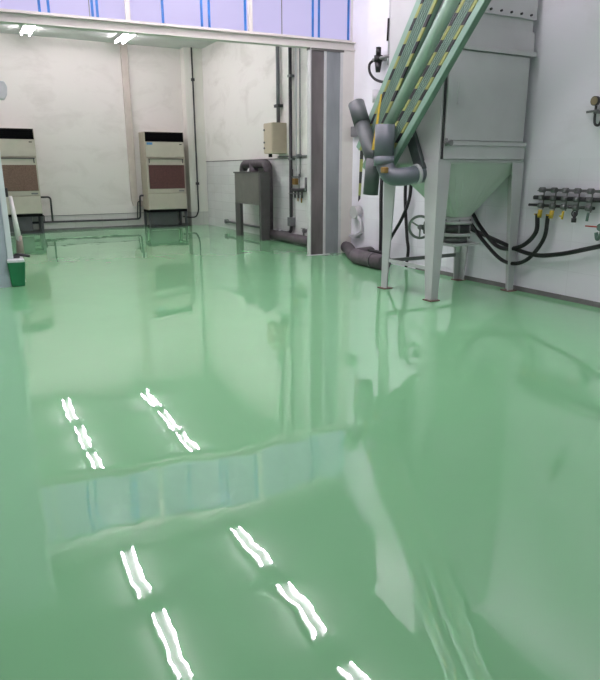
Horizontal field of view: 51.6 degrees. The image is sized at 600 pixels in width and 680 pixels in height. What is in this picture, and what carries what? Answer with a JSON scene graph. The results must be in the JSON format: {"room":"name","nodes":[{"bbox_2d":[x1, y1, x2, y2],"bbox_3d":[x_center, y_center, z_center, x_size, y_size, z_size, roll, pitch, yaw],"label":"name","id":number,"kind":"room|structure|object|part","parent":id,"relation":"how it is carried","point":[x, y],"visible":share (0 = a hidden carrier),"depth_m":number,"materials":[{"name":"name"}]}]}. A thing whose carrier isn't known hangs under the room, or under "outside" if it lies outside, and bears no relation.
{"room":"factory floor","nodes":[
{"label":"factory floor","id":0,"kind":"room"},
{"bbox_2d":[13,253,29,258],"bbox_3d":[-3.290,-0.996,7.290,0.214,0.058,0.100,-8,17,-27],"label":"brush","id":1,"kind":"object","parent":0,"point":[17,255],"visible":0.94,"depth_m":7.26,"materials":[{"name":"black plastic"}]},
{"bbox_2d":[0,33,187,229],"bbox_3d":[-6.569,-4.486,13.070,10.100,4.400,0.200,-8,17,-27],"label":"wall","id":2,"kind":"structure","parent":0,"point":[69,91],"depth_m":13.92,"materials":[{"name":"paint"}]},
{"bbox_2d":[0,81,6,99],"bbox_3d":[-3.299,-2.740,6.799,0.159,0.198,0.100,-8,17,-27],"label":"wall fitting","id":3,"kind":"object","parent":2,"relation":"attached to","point":[3,87],"visible":1,"depth_m":6.78,"materials":[{"name":"white plastic"}]},
{"bbox_2d":[33,195,143,223],"bbox_3d":[-5.218,-2.960,14.053,3.386,0.593,0.120,-8,17,-26],"label":"pipe","id":4,"kind":"object","parent":2,"relation":"attached to","point":[140,195],"visible":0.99,"depth_m":14.42,"materials":[{"name":"grey metal"}]},
{"bbox_2d":[10,223,188,232],"bbox_3d":[-6.773,-2.321,13.413,9.100,0.045,0.020,-8,17,-27],"label":"baseboard","id":5,"kind":"structure","parent":2,"relation":"attached to","point":[103,227],"depth_m":14.44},
{"bbox_2d":[36,211,183,216],"bbox_3d":[-6.587,-2.648,13.435,9.530,0.013,0.010,-8,17,-27],"label":"trim","id":6,"kind":"structure","parent":2,"relation":"attached to","point":[182,211],"depth_m":14.37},
{"bbox_2d":[119,43,143,205],"bbox_3d":[-3.876,-4.897,14.311,0.280,3.560,0.089,-8,17,-27],"label":"pillar","id":7,"kind":"structure","parent":2,"relation":"attached to","point":[123,48],"depth_m":14.22,"materials":[{"name":"beige paint"}]},
{"bbox_2d":[0,23,215,48],"bbox_3d":[-5.068,-5.585,9.908,10.100,0.100,6.490,-8,17,-27],"label":"ceiling","id":8,"kind":"structure","parent":0,"point":[143,40],"depth_m":13.18,"materials":[{"name":"white paint"}]},
{"bbox_2d":[20,25,35,36],"bbox_3d":[-5.230,-6.025,11.934,0.200,0.120,1.240,-8,17,-27],"label":"lamp","id":9,"kind":"object","parent":8,"relation":"attached to","point":[25,29],"visible":0.59,"depth_m":12.10,"materials":[{"name":"white plastic"}]},
{"bbox_2d":[115,34,134,44],"bbox_3d":[-3.583,-6.253,12.746,0.200,0.120,1.240,-8,17,-27],"label":"lamp","id":10,"kind":"object","parent":8,"relation":"attached to","point":[123,38],"visible":0.57,"depth_m":12.86,"materials":[{"name":"white plastic"}]},
{"bbox_2d":[180,47,208,224],"bbox_3d":[-2.542,-4.835,14.977,0.440,4.040,0.270,-8,17,-27],"label":"wall","id":11,"kind":"structure","parent":0,"point":[202,218],"depth_m":14.84,"materials":[{"name":"paint"}]},
{"bbox_2d":[183,47,198,217],"bbox_3d":[-2.663,-4.864,14.739,0.430,3.857,0.091,-5,16,-16],"label":"cable conduit","id":12,"kind":"object","parent":11,"relation":"attached to","point":[192,78],"visible":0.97,"depth_m":14.78,"materials":[{"name":"grey metal"}]},
{"bbox_2d":[202,0,352,235],"bbox_3d":[-0.761,-4.330,12.427,0.200,4.400,6.530,-8,17,-27],"label":"wall","id":13,"kind":"structure","parent":0,"point":[239,79],"depth_m":12.72,"materials":[{"name":"paint"}]},
{"bbox_2d":[224,219,258,227],"bbox_3d":[-1.136,-2.478,13.356,0.081,0.100,2.450,-8,17,-27],"label":"pipe","id":14,"kind":"object","parent":13,"relation":"attached to","point":[225,220],"visible":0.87,"depth_m":13.48,"materials":[{"name":"grey metal"}]},
{"bbox_2d":[206,157,306,161],"bbox_3d":[-0.787,-3.623,12.445,0.012,0.017,6.260,-8,17,-27],"label":"trim","id":15,"kind":"structure","parent":13,"relation":"attached to","point":[302,157],"depth_m":13.16,"materials":[{"name":"grey metal"}]},
{"bbox_2d":[263,122,286,156],"bbox_3d":[-0.471,-3.699,11.482,0.324,0.600,0.360,-8,17,-27],"label":"electrical box","id":16,"kind":"object","parent":13,"relation":"attached to","point":[275,133],"visible":1,"depth_m":11.34,"materials":[{"name":"beige metal"}]},
{"bbox_3d":[-0.589,-3.711,11.412,0.015,0.520,0.340,-8,17,-27],"label":"door","id":17,"kind":"part","parent":16,"relation":"part of","materials":[{"name":"beige metal"}]},
{"bbox_2d":[274,46,282,122],"bbox_3d":[-0.399,-4.861,11.254,0.110,1.760,0.160,-8,17,-27],"label":"cable conduit","id":18,"kind":"object","parent":13,"relation":"attached to","point":[277,105],"visible":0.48,"depth_m":11.29,"materials":[{"name":"grey metal"}]},
{"bbox_2d":[274,47,294,232],"bbox_3d":[-0.305,-3.833,11.363,0.110,3.800,0.701,-8,17,-27],"label":"cable conduit","id":19,"kind":"object","parent":13,"relation":"attached to","point":[290,220],"visible":0.68,"depth_m":11.15,"materials":[{"name":"grey metal"}]},
{"bbox_2d":[278,154,306,157],"bbox_3d":[-0.134,-3.324,11.225,0.070,0.070,1.170,-8,17,-27],"label":"pipe","id":20,"kind":"object","parent":13,"relation":"attached to","point":[297,155],"visible":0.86,"depth_m":11.01,"materials":[{"name":"grey metal"}]},
{"bbox_2d":[295,48,296,175],"bbox_3d":[-0.069,-4.263,10.848,0.018,2.700,0.018,-8,17,-27],"label":"air line","id":21,"kind":"object","parent":13,"relation":"attached to","point":[295,48],"visible":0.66,"depth_m":10.90,"materials":[{"name":"grey metal"}]},
{"bbox_2d":[289,169,306,202],"bbox_3d":[-0.027,-2.763,11.124,0.100,0.580,0.582,-8,17,-27],"label":"air manifold","id":22,"kind":"object","parent":13,"relation":"attached to","point":[295,178],"visible":0.99,"depth_m":11.17,"materials":[{"name":"grey metal"}]},
{"bbox_2d":[299,48,300,175],"bbox_3d":[-0.002,-4.231,10.729,0.023,2.700,0.024,-8,17,-27],"label":"air line","id":23,"kind":"object","parent":13,"relation":"attached to","point":[299,48],"visible":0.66,"depth_m":10.80,"materials":[{"name":"grey metal"}]},
{"bbox_2d":[0,225,599,679],"bbox_3d":[-1.483,0.103,4.797,10.200,0.120,21.500,-8,17,-27],"label":"floor","id":24,"kind":"structure","parent":0,"point":[225,455],"depth_m":2.83,"materials":[{"name":"green paint"}]},
{"bbox_2d":[6,256,24,286],"bbox_3d":[-3.339,-0.805,7.305,0.194,0.320,0.295,-8,17,-27],"label":"waste bin","id":25,"kind":"object","parent":24,"relation":"on","point":[16,266],"visible":0.81,"depth_m":7.19,"materials":[{"name":"green plastic"}]},
{"bbox_2d":[8,196,25,281],"bbox_3d":[-3.368,-1.198,7.412,0.103,1.022,0.095,-8,17,-27],"label":"mop","id":26,"kind":"object","parent":24,"relation":"on","point":[19,242],"visible":0.73,"depth_m":7.35,"materials":[{"name":"white plastic"}]},
{"bbox_3d":[-3.362,-1.141,7.434,0.088,0.224,0.090,-8,17,-27],"label":"handle","id":27,"kind":"part","parent":26,"relation":"part of","materials":[{"name":"white plastic"}]},
{"bbox_2d":[0,128,44,234],"bbox_3d":[-6.056,-3.351,13.159,0.920,2.160,0.522,-8,17,-27],"label":"air conditioner","id":28,"kind":"object","parent":24,"relation":"on","point":[17,145],"visible":0.97,"depth_m":12.98,"materials":[{"name":"beige metal"}]},
{"bbox_2d":[0,128,33,138],"bbox_3d":[-5.947,-4.230,12.706,0.890,0.205,0.030,-8,17,-27],"label":"grille","id":29,"kind":"object","parent":28,"relation":"attached to","point":[5,133],"depth_m":12.77,"materials":[{"name":"black plastic"}]},
{"bbox_3d":[-5.949,-3.964,12.784,0.896,0.340,0.020,-8,17,-27],"label":"panel","id":30,"kind":"part","parent":28,"relation":"part of","materials":[{"name":"beige metal"}]},
{"bbox_3d":[-5.933,-3.760,12.822,0.830,0.017,0.016,-8,17,-27],"label":"rail","id":31,"kind":"part","parent":28,"relation":"part of","materials":[{"name":"grey metal"}]},
{"bbox_3d":[-6.040,-2.461,13.193,0.650,0.305,0.010,-8,17,-27],"label":"stand panel","id":32,"kind":"part","parent":28,"relation":"part of","materials":[{"name":"metal"}]},
{"bbox_3d":[-5.948,-3.402,12.939,0.896,0.775,0.016,-8,17,-27],"label":"filter frame","id":33,"kind":"part","parent":28,"relation":"part of","materials":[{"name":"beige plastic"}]},
{"bbox_3d":[-5.945,-2.842,13.090,0.896,0.355,0.020,-8,17,-27],"label":"panel","id":34,"kind":"part","parent":28,"relation":"part of","materials":[{"name":"beige metal"}]},
{"bbox_3d":[-6.062,-2.691,13.354,0.920,0.055,0.490,-8,17,-27],"label":"rail","id":35,"kind":"part","parent":28,"relation":"part of","materials":[{"name":"black metal"}]},
{"bbox_3d":[-5.965,-2.286,13.283,0.820,0.040,0.030,-8,17,-27],"label":"stand rail","id":36,"kind":"part","parent":28,"relation":"part of","materials":[{"name":"metal"}]},
{"bbox_3d":[-5.785,-2.596,13.797,0.050,0.365,0.050,-8,17,-27],"label":"stand leg","id":37,"kind":"part","parent":28,"relation":"part of","materials":[{"name":"metal"}]},
{"bbox_3d":[-5.579,-2.497,13.433,0.050,0.365,0.050,-8,17,-27],"label":"stand leg","id":38,"kind":"part","parent":28,"relation":"part of","materials":[{"name":"metal"}]},
{"bbox_2d":[41,196,53,220],"bbox_3d":[-5.625,-2.908,13.754,0.267,0.551,0.067,-13,20,-39],"label":"drain pipe","id":39,"kind":"object","parent":28,"relation":"attached to","point":[41,196],"visible":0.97,"depth_m":13.78,"materials":[{"name":"grey metal"}]},
{"bbox_2d":[138,131,187,227],"bbox_3d":[-3.217,-3.769,14.653,0.920,2.160,0.522,-8,17,-27],"label":"air conditioner","id":40,"kind":"object","parent":24,"relation":"on","point":[162,162],"visible":1,"depth_m":14.43,"materials":[{"name":"beige metal"}]},
{"bbox_3d":[-3.709,-2.902,14.889,0.050,0.365,0.050,-8,17,-27],"label":"stand leg","id":41,"kind":"part","parent":40,"relation":"part of","materials":[{"name":"metal"}]},
{"bbox_3d":[-3.503,-2.803,14.525,0.050,0.365,0.050,-8,17,-27],"label":"stand leg","id":42,"kind":"part","parent":40,"relation":"part of","materials":[{"name":"metal"}]},
{"bbox_2d":[145,132,182,141],"bbox_3d":[-3.108,-4.649,14.200,0.890,0.205,0.030,-8,17,-27],"label":"grille","id":43,"kind":"object","parent":40,"relation":"attached to","point":[149,136],"depth_m":14.19,"materials":[{"name":"black plastic"}]},
{"bbox_3d":[-3.110,-4.382,14.277,0.896,0.340,0.020,-8,17,-27],"label":"panel","id":44,"kind":"part","parent":40,"relation":"part of","materials":[{"name":"beige metal"}]},
{"bbox_3d":[-3.201,-2.879,14.687,0.650,0.305,0.010,-8,17,-27],"label":"stand panel","id":45,"kind":"part","parent":40,"relation":"part of","materials":[{"name":"metal"}]},
{"bbox_3d":[-3.223,-3.110,14.848,0.920,0.055,0.490,-8,17,-27],"label":"rail","id":46,"kind":"part","parent":40,"relation":"part of","materials":[{"name":"black metal"}]},
{"bbox_3d":[-3.109,-3.821,14.433,0.896,0.775,0.016,-8,17,-27],"label":"filter frame","id":47,"kind":"part","parent":40,"relation":"part of","materials":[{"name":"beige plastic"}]},
{"bbox_3d":[-3.106,-3.261,14.584,0.896,0.355,0.020,-8,17,-27],"label":"panel","id":48,"kind":"part","parent":40,"relation":"part of","materials":[{"name":"beige metal"}]},
{"bbox_3d":[-3.126,-2.705,14.777,0.820,0.040,0.030,-8,17,-27],"label":"stand rail","id":49,"kind":"part","parent":40,"relation":"part of","materials":[{"name":"metal"}]},
{"bbox_3d":[-2.946,-3.014,15.291,0.050,0.365,0.050,-8,17,-27],"label":"stand leg","id":50,"kind":"part","parent":40,"relation":"part of","materials":[{"name":"metal"}]},
{"bbox_3d":[-2.740,-2.915,14.927,0.050,0.365,0.050,-8,17,-27],"label":"stand leg","id":51,"kind":"part","parent":40,"relation":"part of","materials":[{"name":"metal"}]},
{"bbox_2d":[233,159,272,240],"bbox_3d":[-0.940,-2.836,12.433,0.375,1.515,1.505,-8,17,-27],"label":"box","id":52,"kind":"object","parent":24,"relation":"on","point":[253,187],"visible":1,"depth_m":11.98,"materials":[{"name":"grey metal"}]},
{"bbox_3d":[-1.252,-2.500,12.812,0.060,0.670,0.250,-8,17,-27],"label":"leg","id":53,"kind":"part","parent":52,"relation":"part of","materials":[{"name":"grey metal"}]},
{"bbox_3d":[-0.677,-2.539,11.828,0.190,1.260,0.090,-8,17,-27],"label":"panel","id":54,"kind":"part","parent":52,"relation":"part of","materials":[{"name":"grey metal"}]},
{"bbox_2d":[270,229,355,258],"bbox_3d":[0.257,-1.695,10.748,0.516,0.193,3.583,-7,17,-24],"label":"duct","id":55,"kind":"object","parent":24,"relation":"on","point":[347,247],"visible":0.55,"depth_m":11.13,"materials":[{"name":"grey metal"}]},
{"bbox_2d":[307,47,342,255],"bbox_3d":[0.371,-2.846,9.573,0.630,3.035,0.170,-7,17,-24],"label":"steel column","id":56,"kind":"structure","parent":24,"relation":"on","point":[324,68],"depth_m":9.57,"materials":[{"name":"grey metal"}]},
{"bbox_2d":[0,10,355,52],"bbox_3d":[-2.460,-4.017,7.969,7.260,0.151,0.155,-7,17,-24],"label":"beam","id":57,"kind":"structure","parent":56,"relation":"on","point":[6,17],"depth_m":8.23,"materials":[{"name":"white metal"}]},
{"bbox_2d":[0,0,125,20],"bbox_3d":[-2.970,-4.507,7.615,1.540,0.984,0.120,-7,17,-24],"label":"window","id":58,"kind":"structure","parent":57,"relation":"on","point":[98,9],"depth_m":7.76,"materials":[{"name":"purple glass"}]},
{"bbox_3d":[-2.937,-4.045,7.745,1.480,0.024,0.100,-7,17,-24],"label":"frame","id":59,"kind":"part","parent":58,"relation":"part of","materials":[{"name":"beige paint"}]},
{"bbox_2d":[124,0,248,31],"bbox_3d":[-1.505,-4.688,8.258,1.680,0.984,0.120,-7,17,-24],"label":"window","id":60,"kind":"structure","parent":57,"relation":"on","point":[230,15],"depth_m":8.35,"materials":[{"name":"purple glass"}]},
{"bbox_3d":[-1.472,-4.226,8.388,1.620,0.024,0.100,-7,17,-24],"label":"frame","id":61,"kind":"part","parent":60,"relation":"part of","materials":[{"name":"beige paint"}]},
{"bbox_2d":[247,0,351,41],"bbox_3d":[0.005,-4.875,8.922,1.640,0.984,0.120,-7,17,-24],"label":"window","id":62,"kind":"structure","parent":57,"relation":"on","point":[318,19],"depth_m":8.98,"materials":[{"name":"purple glass"}]},
{"bbox_3d":[0.038,-4.413,9.052,1.580,0.024,0.100,-7,17,-24],"label":"frame","id":63,"kind":"part","parent":62,"relation":"part of","materials":[{"name":"beige paint"}]},
{"bbox_3d":[0.251,-2.844,9.569,0.222,3.035,0.058,-7,17,-24],"label":"web panel","id":64,"kind":"part","parent":56,"relation":"part of","materials":[{"name":"metal"}]},
{"bbox_3d":[0.492,-2.873,9.672,0.235,3.035,0.062,-7,17,-24],"label":"web panel","id":65,"kind":"part","parent":56,"relation":"part of","materials":[{"name":"grey metal"}]},
{"bbox_2d":[341,50,354,252],"bbox_3d":[0.694,-2.936,9.889,0.230,3.040,0.320,-7,17,-24],"label":"wall pier","id":66,"kind":"object","parent":24,"relation":"on","point":[348,56],"visible":0.57,"depth_m":9.71,"materials":[{"name":"beige paint"}]},
{"bbox_2d":[349,246,390,269],"bbox_3d":[1.030,-1.178,8.777,0.516,0.241,0.983,-8,17,-27],"label":"duct","id":67,"kind":"object","parent":24,"relation":"on","point":[370,257],"visible":0.96,"depth_m":8.55,"materials":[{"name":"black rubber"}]},
{"bbox_2d":[377,0,537,301],"bbox_3d":[1.649,-2.544,6.436,1.225,4.100,0.970,-8,17,-27],"label":"hopper","id":68,"kind":"object","parent":24,"relation":"on","point":[471,134],"visible":0.83,"depth_m":6.17,"materials":[{"name":"grey metal"}]},
{"bbox_3d":[1.045,-1.249,6.860,0.162,1.358,0.209,-8,17,-27],"label":"leg","id":69,"kind":"part","parent":68,"relation":"part of","materials":[{"name":"grey metal"}]},
{"bbox_2d":[374,124,426,185],"bbox_3d":[1.003,-1.838,6.170,0.533,0.589,0.274,0,15,0],"label":"pipe","id":70,"kind":"object","parent":68,"relation":"attached to","point":[414,174],"visible":1,"depth_m":6.12,"materials":[{"name":"grey plastic"}]},
{"bbox_2d":[374,124,394,156],"bbox_3d":[0.841,-1.968,6.168,0.196,0.338,0.201,-8,17,-27],"label":"socket","id":71,"kind":"object","parent":70,"relation":"attached to","point":[384,133],"depth_m":6.09,"materials":[{"name":"grey plastic"}]},
{"bbox_2d":[408,131,426,168],"bbox_3d":[1.160,-1.889,6.243,0.050,0.437,0.326,-8,17,-27],"label":"pipe","id":72,"kind":"object","parent":68,"relation":"attached to","point":[415,150],"visible":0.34,"depth_m":6.20,"materials":[{"name":"grey plastic"}]},
{"bbox_3d":[1.353,-0.414,6.398,0.120,0.012,0.130,-8,17,-27],"label":"foot plate","id":73,"kind":"part","parent":68,"relation":"part of","materials":[{"name":"metal"}]},
{"bbox_3d":[1.362,-1.097,6.300,0.162,1.358,0.209,-8,17,-27],"label":"leg","id":74,"kind":"part","parent":68,"relation":"part of","materials":[{"name":"grey metal"}]},
{"bbox_3d":[1.504,-2.342,5.889,0.015,0.200,0.010,-8,17,-27],"label":"handle","id":75,"kind":"part","parent":68,"relation":"part of","materials":[{"name":"grey metal"}]},
{"bbox_2d":[443,219,479,252],"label":"valve","id":76,"kind":"object","parent":68,"relation":"attached to","point":[457,234],"depth_m":6.66,"materials":[{"name":"grey metal"}]},
{"bbox_2d":[443,237,467,242],"bbox_3d":[1.704,-1.110,6.803,0.260,0.070,0.260,-8,17,-27],"label":"outlet","id":77,"kind":"object","parent":76,"relation":"attached to","point":[446,239],"depth_m":6.70,"materials":[{"name":"grey metal"}]},
{"bbox_2d":[443,241,479,246],"bbox_3d":[1.704,-1.065,6.816,0.400,0.025,0.360,-8,17,-27],"label":"outlet plate","id":78,"kind":"object","parent":76,"relation":"attached to","point":[445,243],"depth_m":6.68,"materials":[{"name":"grey metal"}]},
{"bbox_3d":[1.925,-1.379,7.323,0.162,1.358,0.209,-8,17,-27],"label":"leg","id":79,"kind":"part","parent":68,"relation":"part of","materials":[{"name":"grey metal"}]},
{"bbox_3d":[1.846,-2.379,6.096,1.045,0.810,0.032,-8,17,-27],"label":"door","id":80,"kind":"part","parent":68,"relation":"part of","materials":[{"name":"grey metal"}]},
{"bbox_3d":[2.322,-0.556,6.909,0.120,0.012,0.130,-8,17,-27],"label":"foot plate","id":81,"kind":"part","parent":68,"relation":"part of","materials":[{"name":"metal"}]},
{"bbox_3d":[2.242,-1.227,6.763,0.162,1.358,0.209,-8,17,-27],"label":"leg","id":82,"kind":"part","parent":68,"relation":"part of","materials":[{"name":"grey metal"}]},
{"bbox_2d":[470,228,599,257],"bbox_3d":[2.480,-1.022,6.408,0.173,0.351,2.356,-10,18,-32],"label":"hose","id":83,"kind":"object","parent":68,"relation":"attached to","point":[597,246],"visible":0.66,"depth_m":6.38,"materials":[{"name":"black rubber"}]},
{"bbox_2d":[351,0,368,247],"bbox_3d":[1.032,-3.596,9.343,0.130,4.600,0.750,-8,17,-27],"label":"wall","id":84,"kind":"structure","parent":0,"point":[360,29],"depth_m":9.35,"materials":[{"name":"paint"}]},
{"bbox_2d":[351,126,357,136],"bbox_3d":[0.867,-3.209,9.538,0.080,0.150,0.200,-8,17,-27],"label":"switch box","id":85,"kind":"object","parent":84,"relation":"attached to","point":[353,129],"visible":0.5,"depth_m":9.54,"materials":[{"name":"grey plastic"}]},
{"bbox_2d":[349,206,362,237],"bbox_3d":[0.896,-1.869,9.814,0.119,0.500,0.377,-8,17,-27],"label":"gas regulator","id":86,"kind":"object","parent":84,"relation":"attached to","point":[356,212],"visible":1,"depth_m":9.72,"materials":[{"name":"metal"}]},
{"bbox_2d":[364,0,599,301],"bbox_3d":[4.441,-1.901,3.102,0.350,4.600,13.870,-8,17,-27],"label":"wall","id":87,"kind":"structure","parent":0,"point":[562,149],"depth_m":6.31,"materials":[{"name":"paint"}]},
{"bbox_2d":[372,90,378,102],"bbox_3d":[1.072,-3.359,8.551,0.156,0.160,0.110,-8,17,-27],"label":"can","id":88,"kind":"object","parent":87,"relation":"attached to","point":[374,92],"visible":0.53,"depth_m":8.50,"materials":[{"name":"white metal"}]},
{"bbox_2d":[368,47,388,82],"bbox_3d":[1.120,-3.691,8.340,0.178,0.468,0.577,-8,17,-27],"label":"filter regulator","id":89,"kind":"object","parent":87,"relation":"attached to","point":[378,58],"visible":0.8,"depth_m":8.35,"materials":[{"name":"black plastic"}]},
{"bbox_3d":[1.056,-3.882,8.341,0.070,0.100,0.070,-8,17,-27],"label":"knob","id":90,"kind":"part","parent":89,"relation":"part of","materials":[{"name":"black plastic"}]},
{"bbox_2d":[375,61,381,72],"bbox_3d":[1.057,-3.694,8.392,0.100,0.130,0.100,-8,17,-27],"label":"bowl","id":91,"kind":"object","parent":89,"relation":"on","point":[377,63],"depth_m":8.36,"materials":[{"name":"black plastic"}]},
{"bbox_2d":[379,177,382,250],"bbox_3d":[1.168,-1.776,8.881,0.078,1.293,0.142,5,16,20],"label":"hose","id":92,"kind":"object","parent":87,"relation":"hanging from","point":[381,180],"visible":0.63,"depth_m":8.83,"materials":[{"name":"black rubber"}]},
{"bbox_2d":[386,0,390,64],"bbox_3d":[1.179,-4.428,8.097,0.078,1.540,0.052,-8,17,-27],"label":"air line","id":93,"kind":"object","parent":87,"relation":"attached to","point":[388,20],"visible":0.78,"depth_m":8.17,"materials":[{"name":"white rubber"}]},
{"bbox_2d":[391,185,412,239],"bbox_3d":[1.338,-1.669,8.457,0.514,1.313,0.115,14,21,42],"label":"hose","id":94,"kind":"object","parent":87,"relation":"attached to","point":[410,186],"visible":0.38,"depth_m":8.30,"materials":[{"name":"black rubber"}]},
{"bbox_2d":[404,185,409,266],"bbox_3d":[1.438,-1.646,8.374,0.094,1.311,0.200,-1,15,-2],"label":"hose","id":95,"kind":"object","parent":87,"relation":"attached to","point":[405,186],"visible":0.59,"depth_m":8.36,"materials":[{"name":"black rubber"}]},
{"bbox_2d":[408,215,424,238],"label":"valve","id":96,"kind":"object","parent":87,"relation":"attached to","point":[420,226],"depth_m":6.65,"materials":[{"name":"grey metal"}]},
{"bbox_2d":[415,268,599,307],"bbox_3d":[4.594,0.463,3.081,0.012,0.050,12.600,-8,17,-27],"label":"baseboard","id":97,"kind":"structure","parent":87,"relation":"attached to","point":[489,282],"depth_m":6.72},
{"bbox_2d":[528,187,599,222],"bbox_3d":[2.770,-1.283,5.931,0.131,0.327,1.460,-8,17,-27],"label":"air manifold","id":98,"kind":"object","parent":87,"relation":"attached to","point":[543,190],"visible":1,"depth_m":6.12,"materials":[{"name":"grey metal"}]},
{"bbox_2d":[471,212,539,250],"bbox_3d":[2.181,-1.312,6.853,0.130,0.628,1.068,-12,19,-37],"label":"hose","id":99,"kind":"object","parent":98,"relation":"attached to","point":[537,220],"visible":0.73,"depth_m":6.79,"materials":[{"name":"black rubber"}]},
{"bbox_2d":[471,215,549,265],"bbox_3d":[2.204,-1.168,6.856,0.102,0.645,1.219,-11,19,-35],"label":"hose","id":100,"kind":"object","parent":98,"relation":"hanging from","point":[547,219],"visible":0.74,"depth_m":6.70,"materials":[{"name":"black rubber"}]},
{"bbox_2d":[534,209,542,217],"bbox_3d":[2.473,-1.309,6.422,0.054,0.086,0.072,-8,17,-27],"label":"outlet","id":101,"kind":"object","parent":98,"relation":"attached to","point":[539,214],"depth_m":6.40,"materials":[{"name":"yellow plastic"}]},
{"bbox_2d":[546,210,553,218],"bbox_3d":[2.543,-1.276,6.299,0.054,0.086,0.072,-8,17,-27],"label":"outlet","id":102,"kind":"object","parent":98,"relation":"attached to","point":[551,213],"depth_m":6.27,"materials":[{"name":"yellow plastic"}]},
{"bbox_2d":[571,210,577,222],"bbox_3d":[2.678,-1.210,6.053,0.050,0.122,0.074,-8,17,-27],"label":"outlet","id":103,"kind":"object","parent":98,"relation":"attached to","point":[573,214],"depth_m":6.04,"materials":[{"name":"grey metal"}]},
{"bbox_2d":[585,224,599,240],"bbox_3d":[2.817,-1.135,5.871,0.080,0.388,0.195,-8,17,-27],"label":"valve","id":104,"kind":"object","parent":98,"relation":"attached to","point":[596,235],"visible":1,"depth_m":5.88,"materials":[{"name":"green metal"}]},
{"bbox_3d":[2.833,-0.983,5.884,0.036,0.087,0.092,-8,17,-27],"label":"spout","id":105,"kind":"part","parent":104,"relation":"part of","materials":[{"name":"green metal"}]},
{"bbox_2d":[586,96,599,126],"bbox_3d":[2.753,-2.123,5.767,0.095,0.270,0.177,-8,17,-27],"label":"pressure gauge","id":106,"kind":"object","parent":87,"relation":"attached to","point":[595,100],"visible":1,"depth_m":5.75},
{"bbox_2d":[586,109,598,112],"bbox_3d":[2.728,-2.133,5.783,0.022,0.027,0.121,-8,17,-27],"label":"tap","id":107,"kind":"object","parent":106,"relation":"on","point":[595,110],"depth_m":5.76,"materials":[{"name":"silver metal"}]},
{"bbox_3d":[-2.175,-1.126,0.352,0.200,4.600,15.200,-8,17,-27],"label":"wall","id":108,"kind":"structure","parent":0,"visible":0},
{"bbox_2d":[0,155,12,287],"bbox_3d":[-4.225,-2.643,6.266,2.055,4.420,0.120,-8,17,-27],"label":"door","id":109,"kind":"structure","parent":108,"relation":"in","point":[6,252],"depth_m":7.09,"materials":[{"name":"grey metal"}]},
{"bbox_3d":[-4.234,-0.562,6.769,1.965,0.140,0.015,-8,17,-27],"label":"kick plate","id":110,"kind":"part","parent":109,"relation":"part of","materials":[{"name":"grey metal"}]},
{"bbox_3d":[1.366,-3.100,5.458,0.060,2.409,2.085,-8,17,-27],"label":"pole","id":111,"kind":"object","parent":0,"visible":0},
{"bbox_2d":[356,0,442,154],"bbox_3d":[1.167,-3.072,5.678,0.074,2.738,2.161,-8,17,-27],"label":"rail","id":112,"kind":"object","parent":111,"relation":"attached to","point":[424,12],"visible":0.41,"depth_m":5.99,"materials":[{"name":"green metal"}]},
{"bbox_2d":[363,0,460,168],"bbox_3d":[1.318,-2.934,5.423,0.124,2.812,2.523,-8,17,-27],"label":"tube","id":113,"kind":"object","parent":112,"relation":"attached to","point":[449,7],"visible":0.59,"depth_m":5.76,"materials":[{"name":"green metal"}]},
{"bbox_2d":[394,0,490,165],"bbox_3d":[1.467,-2.812,5.072,0.074,2.909,2.740,-8,17,-27],"label":"rail","id":114,"kind":"object","parent":113,"relation":"attached to","point":[469,13],"visible":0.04,"depth_m":5.56,"materials":[{"name":"green metal"}]},
{"bbox_2d":[348,99,373,160],"bbox_3d":[0.685,-2.211,6.589,0.176,0.685,0.492,-8,17,-27],"label":"pipe","id":115,"kind":"object","parent":114,"relation":"attached to","point":[358,111],"visible":0.85,"depth_m":6.54,"materials":[{"name":"grey plastic"}]},
{"bbox_2d":[348,99,369,126],"bbox_3d":[0.632,-2.423,6.631,0.176,0.297,0.273,-8,17,-27],"label":"socket","id":116,"kind":"object","parent":115,"relation":"attached to","point":[358,111],"depth_m":6.56,"materials":[{"name":"grey plastic"}]},
{"bbox_2d":[358,151,362,200],"bbox_3d":[0.655,-1.760,6.671,0.005,0.530,0.080,-8,17,-27],"label":"tape","id":117,"kind":"object","parent":115,"relation":"hanging from","point":[361,152],"visible":1,"depth_m":6.67,"materials":[{"name":"yellow plastic"}]},
{"bbox_2d":[363,158,379,194],"bbox_3d":[0.764,-1.734,6.574,0.160,0.387,0.199,-8,17,-27],"label":"pipe","id":118,"kind":"object","parent":115,"relation":"attached to","point":[371,178],"visible":0.73,"depth_m":6.52,"materials":[{"name":"grey plastic"}]},
{"bbox_2d":[372,94,381,149],"bbox_3d":[0.776,-2.205,6.287,0.015,0.530,0.123,-13,20,-38],"label":"strap","id":119,"kind":"object","parent":115,"relation":"attached to","point":[378,113],"visible":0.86,"depth_m":6.26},
{"bbox_3d":[1.173,-3.072,5.681,0.060,3.234,0.275,-8,54,-27],"label":"rail","id":120,"kind":"part","parent":112,"relation":"part of","materials":[{"name":"green metal"}]}
]}

